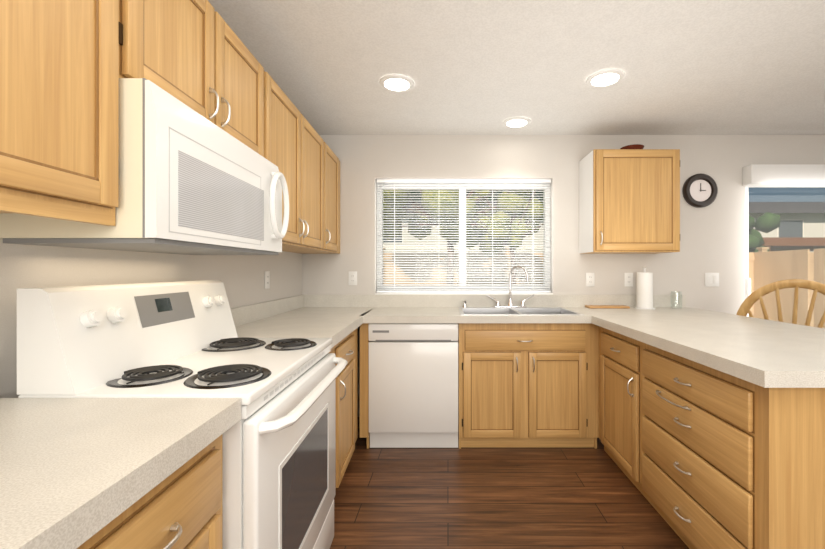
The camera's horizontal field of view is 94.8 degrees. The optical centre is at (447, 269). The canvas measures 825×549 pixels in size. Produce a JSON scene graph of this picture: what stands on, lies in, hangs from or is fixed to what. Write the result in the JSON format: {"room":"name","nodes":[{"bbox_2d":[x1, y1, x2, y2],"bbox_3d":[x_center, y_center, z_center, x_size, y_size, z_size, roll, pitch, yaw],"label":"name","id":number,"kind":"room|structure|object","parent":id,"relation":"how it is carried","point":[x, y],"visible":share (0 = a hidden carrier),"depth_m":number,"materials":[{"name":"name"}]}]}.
{"room":"kitchen","nodes":[
{"label":"kitchen","id":0,"kind":"room"},
{"bbox_2d":[0,239,301,397],"bbox_3d":[-1.147,0.050,0.070,0.440,2.340,6.440,0,0,0],"label":"wall","id":1,"kind":"structure","parent":0,"point":[241,278],"depth_m":1.29,"materials":[{"name":"paint"}]},
{"bbox_2d":[0,0,171,223],"bbox_3d":[-0.920,-0.517,0.673,0.375,0.765,0.589,0,0,0],"label":"upper cabinet","id":2,"kind":"object","parent":1,"relation":"attached to","point":[65,65],"depth_m":0.78,"materials":[{"name":"brown wood"}]},
{"bbox_2d":[172,0,235,137],"bbox_3d":[-0.958,-0.681,1.125,0.367,0.437,0.442,0,0,0],"label":"upper cabinet","id":3,"kind":"object","parent":1,"relation":"attached to","point":[203,44],"depth_m":1.23,"materials":[{"name":"brown wood"}]},
{"bbox_2d":[0,78,288,254],"bbox_3d":[-0.913,-0.263,1.290,0.457,0.395,0.767,0,0,0],"label":"over-the-range microwave","id":4,"kind":"object","parent":3,"relation":"attached to","point":[192,182],"visible":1,"depth_m":1.00,"materials":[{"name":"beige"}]},
{"bbox_2d":[236,35,279,167],"bbox_3d":[-0.958,-0.681,1.455,0.367,0.437,0.442,0,0,0],"label":"upper cabinet","id":5,"kind":"object","parent":1,"relation":"attached to","point":[257,94],"depth_m":1.61,"materials":[{"name":"brown wood"}]},
{"bbox_2d":[265,271,269,288],"bbox_3d":[-1.175,0.065,2.460,0.008,0.114,0.070,0,0,0],"label":"electrical outlet","id":6,"kind":"object","parent":1,"relation":"attached to","point":[267,279],"visible":1,"depth_m":2.46,"materials":[{"name":"white plastic"}]},
{"bbox_2d":[278,88,335,251],"bbox_3d":[-0.995,-0.517,2.139,0.377,0.765,1.051,0,0,0],"label":"upper cabinet","id":7,"kind":"object","parent":1,"relation":"attached to","point":[307,163],"depth_m":2.25,"materials":[{"name":"brown wood"}]},
{"bbox_2d":[293,156,339,253],"bbox_3d":[-1.028,-0.517,2.838,0.360,0.765,0.600,0,0,0],"label":"upper cabinet","id":8,"kind":"object","parent":1,"relation":"attached to","point":[337,159],"depth_m":2.97,"materials":[{"name":"brown wood"}]},
{"bbox_2d":[330,417,688,548],"bbox_3d":[1.695,1.270,0.070,6.110,0.100,6.440,0,0,0],"label":"floor","id":9,"kind":"structure","parent":0,"point":[504,498],"depth_m":1.98,"materials":[{"name":"brown wood"}]},
{"bbox_2d":[77,434,222,548],"bbox_3d":[-0.787,0.787,0.431,0.642,0.860,0.938,0,0,0],"label":"base cabinet","id":10,"kind":"object","parent":9,"relation":"on","point":[181,507],"visible":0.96,"depth_m":0.63,"materials":[{"name":"brown wood"}]},
{"bbox_2d":[0,398,240,548],"bbox_3d":[-0.763,0.280,0.091,0.688,0.150,1.621,0,0,0],"label":"countertop","id":11,"kind":"structure","parent":10,"relation":"on","point":[75,473],"depth_m":0.64,"materials":[{"name":"laminate"}]},
{"bbox_2d":[17,280,347,548],"bbox_3d":[-0.732,0.632,1.290,0.674,1.175,0.770,0,0,0],"label":"range","id":12,"kind":"object","parent":9,"relation":"on","point":[178,339],"visible":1,"depth_m":1.06,"materials":[{"name":"white metal"}]},
{"bbox_2d":[329,328,357,487],"bbox_3d":[-0.859,0.787,2.118,0.645,0.861,0.878,0,0,0],"label":"base cabinet","id":13,"kind":"object","parent":9,"relation":"on","point":[346,348],"visible":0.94,"depth_m":2.17,"materials":[{"name":"brown wood"}]},
{"bbox_2d":[230,299,371,347],"bbox_3d":[-0.868,0.280,2.084,0.681,0.150,0.811,0,0,0],"label":"countertop","id":14,"kind":"structure","parent":13,"relation":"on","point":[335,319],"depth_m":2.28,"materials":[{"name":"laminate"}]},
{"bbox_2d":[360,323,463,448],"bbox_3d":[-0.254,0.787,2.839,0.688,0.860,0.597,0,0,0],"label":"base cabinet","id":15,"kind":"object","parent":9,"relation":"on","point":[364,342],"depth_m":2.56,"materials":[{"name":"brown wood"}]},
{"bbox_2d":[368,323,457,447],"bbox_3d":[-0.233,0.788,2.826,0.605,0.857,0.588,0,0,0],"label":"dishwasher","id":16,"kind":"object","parent":9,"relation":"on","point":[413,385],"visible":0.96,"depth_m":2.54,"materials":[{"name":"white metal"}]},
{"bbox_2d":[464,323,598,448],"bbox_3d":[0.545,0.787,2.839,0.943,0.860,0.597,0,0,0],"label":"base cabinet","id":17,"kind":"object","parent":9,"relation":"on","point":[528,384],"depth_m":2.55,"materials":[{"name":"brown wood"}]},
{"bbox_2d":[282,295,733,322],"bbox_3d":[0.376,0.280,2.814,3.168,0.150,0.648,0,0,0],"label":"countertop","id":18,"kind":"structure","parent":17,"relation":"on","point":[385,308],"depth_m":3.07,"materials":[{"name":"laminate"}]},
{"bbox_2d":[458,265,583,314],"bbox_3d":[0.502,0.224,2.828,0.835,0.519,0.555,0,0,0],"label":"sink","id":19,"kind":"object","parent":18,"relation":"in","point":[509,308],"visible":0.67,"depth_m":2.99,"materials":[{"name":"silver metal"}]},
{"bbox_2d":[585,305,629,307],"bbox_3d":[1.280,0.296,3.045,0.320,0.016,0.110,0,0,0],"label":"cutting board","id":20,"kind":"object","parent":18,"relation":"on","point":[605,306],"visible":0.96,"depth_m":2.99,"materials":[{"name":"brown wood"}]},
{"bbox_2d":[634,267,654,308],"bbox_3d":[1.555,0.138,2.990,0.150,0.332,0.150,0,0,0],"label":"paper towel","id":21,"kind":"object","parent":18,"relation":"on","point":[644,289],"visible":1,"depth_m":2.94,"materials":[{"name":"white paper"}]},
{"bbox_2d":[670,291,681,308],"bbox_3d":[1.800,0.237,2.980,0.082,0.135,0.082,0,0,0],"label":"glass jar","id":22,"kind":"object","parent":18,"relation":"on","point":[675,296],"visible":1,"depth_m":2.98,"materials":[{"name":"clear glass"}]},
{"bbox_2d":[599,326,634,484],"bbox_3d":[1.317,0.787,2.269,0.631,0.860,0.575,0,0,0],"label":"base cabinet","id":23,"kind":"object","parent":9,"relation":"on","point":[616,350],"depth_m":2.25,"materials":[{"name":"brown wood"}]},
{"bbox_2d":[635,340,824,548],"bbox_3d":[1.317,0.787,1.591,0.631,0.860,0.781,0,0,0],"label":"base cabinet","id":24,"kind":"object","parent":9,"relation":"on","point":[703,456],"depth_m":1.36,"materials":[{"name":"brown wood"}]},
{"bbox_2d":[592,315,824,387],"bbox_3d":[1.457,0.330,1.815,1.005,0.050,1.350,0,0,0],"label":"countertop","id":25,"kind":"structure","parent":24,"relation":"on","point":[764,353],"depth_m":1.61,"materials":[{"name":"laminate"}]},
{"bbox_2d":[736,279,824,327],"bbox_3d":[2.336,0.640,2.644,0.659,1.163,0.631,0,0,0],"label":"chair","id":26,"kind":"object","parent":9,"relation":"on","point":[750,300],"visible":0.21,"depth_m":2.45,"materials":[{"name":"brown wood"}]},
{"bbox_2d":[208,0,824,134],"bbox_3d":[1.695,-1.170,0.070,6.110,0.100,6.440,0,0,0],"label":"ceiling","id":27,"kind":"structure","parent":0,"point":[686,67],"depth_m":2.05,"materials":[{"name":"paint"}]},
{"bbox_2d":[379,74,414,91],"bbox_3d":[-0.305,-1.112,2.264,0.210,0.012,0.210,0,0,0],"label":"recessed light","id":28,"kind":"object","parent":27,"relation":"in","point":[396,83],"visible":1,"depth_m":2.25,"materials":[{"name":"white glass"}]},
{"bbox_2d":[503,117,530,127],"bbox_3d":[0.520,-1.112,2.860,0.210,0.012,0.210,0,0,0],"label":"recessed light","id":29,"kind":"object","parent":27,"relation":"in","point":[515,122],"visible":0.96,"depth_m":2.85,"materials":[{"name":"white"}]},
{"bbox_2d":[586,69,624,87],"bbox_3d":[0.916,-1.112,2.205,0.210,0.012,0.210,0,0,0],"label":"recessed light","id":30,"kind":"object","parent":27,"relation":"in","point":[604,78],"visible":1,"depth_m":2.19,"materials":[{"name":"white"}]},
{"bbox_2d":[302,135,824,416],"bbox_3d":[1.620,0.050,3.215,5.960,2.340,0.150,0,0,0],"label":"wall","id":31,"kind":"structure","parent":0,"point":[712,237],"depth_m":3.14,"materials":[{"name":"paint"}]},
{"bbox_2d":[348,272,356,284],"bbox_3d":[-0.790,0.070,3.135,0.070,0.114,0.007,0,0,0],"label":"electrical outlet","id":32,"kind":"object","parent":31,"relation":"attached to","point":[352,278],"visible":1,"depth_m":3.13,"materials":[{"name":"white plastic"}]},
{"bbox_2d":[375,183,552,294],"bbox_3d":[0.133,-0.277,3.201,1.474,0.970,0.147,0,0,0],"label":"window","id":33,"kind":"structure","parent":31,"relation":"in","point":[463,206],"depth_m":3.22,"materials":[{"name":"white plastic"}]},
{"bbox_2d":[377,179,550,291],"bbox_3d":[0.133,-0.286,3.175,1.462,0.948,0.038,0,0,0],"label":"window blinds","id":34,"kind":"object","parent":33,"relation":"attached to","point":[383,181],"visible":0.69,"depth_m":3.18,"materials":[{"name":"white plastic"}]},
{"bbox_2d":[586,273,593,285],"bbox_3d":[1.180,0.080,3.135,0.070,0.114,0.007,0,0,0],"label":"electrical outlet","id":35,"kind":"object","parent":31,"relation":"attached to","point":[589,279],"visible":1,"depth_m":3.13,"materials":[{"name":"white plastic"}]},
{"bbox_2d":[625,273,632,285],"bbox_3d":[1.500,0.080,3.135,0.070,0.114,0.007,0,0,0],"label":"electrical outlet","id":36,"kind":"object","parent":31,"relation":"attached to","point":[628,279],"visible":1,"depth_m":3.13,"materials":[{"name":"white plastic"}]},
{"bbox_2d":[579,149,679,253],"bbox_3d":[1.409,-0.517,2.954,0.642,0.765,0.368,0,0,0],"label":"upper cabinet","id":37,"kind":"object","parent":31,"relation":"attached to","point":[629,201],"visible":1,"depth_m":2.81,"materials":[{"name":"brown wood"}]},
{"bbox_2d":[620,144,643,148],"bbox_3d":[1.450,-0.932,2.980,0.176,0.062,0.176,0,0,0],"label":"bowl","id":38,"kind":"object","parent":37,"relation":"on","point":[636,146],"visible":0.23,"depth_m":2.91,"materials":[{"name":"brown ceramic"}]},
{"bbox_2d":[682,173,717,207],"bbox_3d":[2.085,-0.656,3.121,0.280,0.280,0.034,0,0,0],"label":"wall clock","id":39,"kind":"object","parent":31,"relation":"attached to","point":[700,190],"visible":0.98,"depth_m":3.12,"materials":[{"name":"black plastic"}]},
{"bbox_2d":[705,273,718,285],"bbox_3d":[2.190,0.080,3.134,0.115,0.114,0.009,0,0,0],"label":"light switch","id":40,"kind":"object","parent":31,"relation":"attached to","point":[711,279],"visible":1,"depth_m":3.13,"materials":[{"name":"white plastic"}]},
{"bbox_2d":[742,164,824,185],"bbox_3d":[3.385,-0.772,3.089,1.890,0.155,0.098,0,0,0],"label":"valance","id":41,"kind":"object","parent":31,"relation":"attached to","point":[783,174],"visible":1,"depth_m":3.04,"materials":[{"name":"white"}]},
{"bbox_2d":[745,186,824,325],"bbox_3d":[3.385,0.205,3.215,1.826,2.026,0.110,0,0,0],"label":"patio door","id":42,"kind":"structure","parent":31,"relation":"in","point":[747,279],"depth_m":3.20,"materials":[{"name":"white"}]},
{"label":"outside","id":43,"kind":"structure","parent":0,"visible":0},
{"bbox_3d":[5.000,1.470,31.650,70.000,0.200,56.700,0,0,0],"label":"ground","id":44,"kind":"structure","parent":43,"visible":0},
{"bbox_2d":[409,190,421,201],"bbox_3d":[-3.429,-7.433,40.129,5.248,17.611,6.888,0,0,0],"label":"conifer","id":45,"kind":"object","parent":44,"relation":"on","point":[417,200],"depth_m":38.01,"materials":[{"name":"green plant"}]},
{"bbox_2d":[383,190,529,285],"bbox_3d":[0.109,-0.555,6.335,2.842,3.854,3.126,0,0,0],"label":"tree","id":46,"kind":"object","parent":44,"relation":"on","point":[449,205],"depth_m":5.99,"materials":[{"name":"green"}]},
{"bbox_2d":[466,190,505,201],"bbox_3d":[3.994,-6.616,38.981,7.524,15.978,7.564,0,0,0],"label":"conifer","id":47,"kind":"object","parent":44,"relation":"on","point":[490,200],"depth_m":35.55,"materials":[{"name":"green plant"}]},
{"bbox_2d":[457,190,542,285],"bbox_3d":[1.000,-0.167,6.042,1.903,3.077,1.834,0,0,0],"label":"tree","id":48,"kind":"object","parent":44,"relation":"on","point":[485,200],"depth_m":5.85,"materials":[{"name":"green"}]},
{"bbox_2d":[530,190,542,201],"bbox_3d":[9.996,-7.867,36.824,6.860,18.478,7.444,0,0,0],"label":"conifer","id":49,"kind":"object","parent":44,"relation":"on","point":[538,195],"depth_m":35.98,"materials":[{"name":"green plant"}]},
{"bbox_2d":[383,247,824,328],"bbox_3d":[4.920,0.465,5.560,41.840,1.810,3.640,0,0,0],"label":"fence","id":50,"kind":"object","parent":44,"relation":"on","point":[766,273],"depth_m":7.03,"materials":[{"name":"brown wood"}]},
{"bbox_2d":[383,202,824,251],"bbox_3d":[11.000,-1.430,23.500,39.000,5.600,10.000,0,0,0],"label":"house","id":51,"kind":"structure","parent":44,"relation":"on","point":[797,227],"depth_m":19.00,"materials":[{"name":"white"}]},
{"bbox_2d":[749,212,779,251],"bbox_3d":[7.047,-0.141,9.273,1.532,3.026,1.323,0,0,0],"label":"tree","id":52,"kind":"object","parent":44,"relation":"on","point":[764,219],"depth_m":8.85,"materials":[{"name":"green plant"}]},
{"bbox_2d":[762,237,824,250],"bbox_3d":[11.500,0.255,11.500,13.000,2.230,3.000,0,0,0],"label":"pergola","id":53,"kind":"object","parent":44,"relation":"on","point":[792,245],"depth_m":10.00,"materials":[{"name":"brown wood"}]}
]}

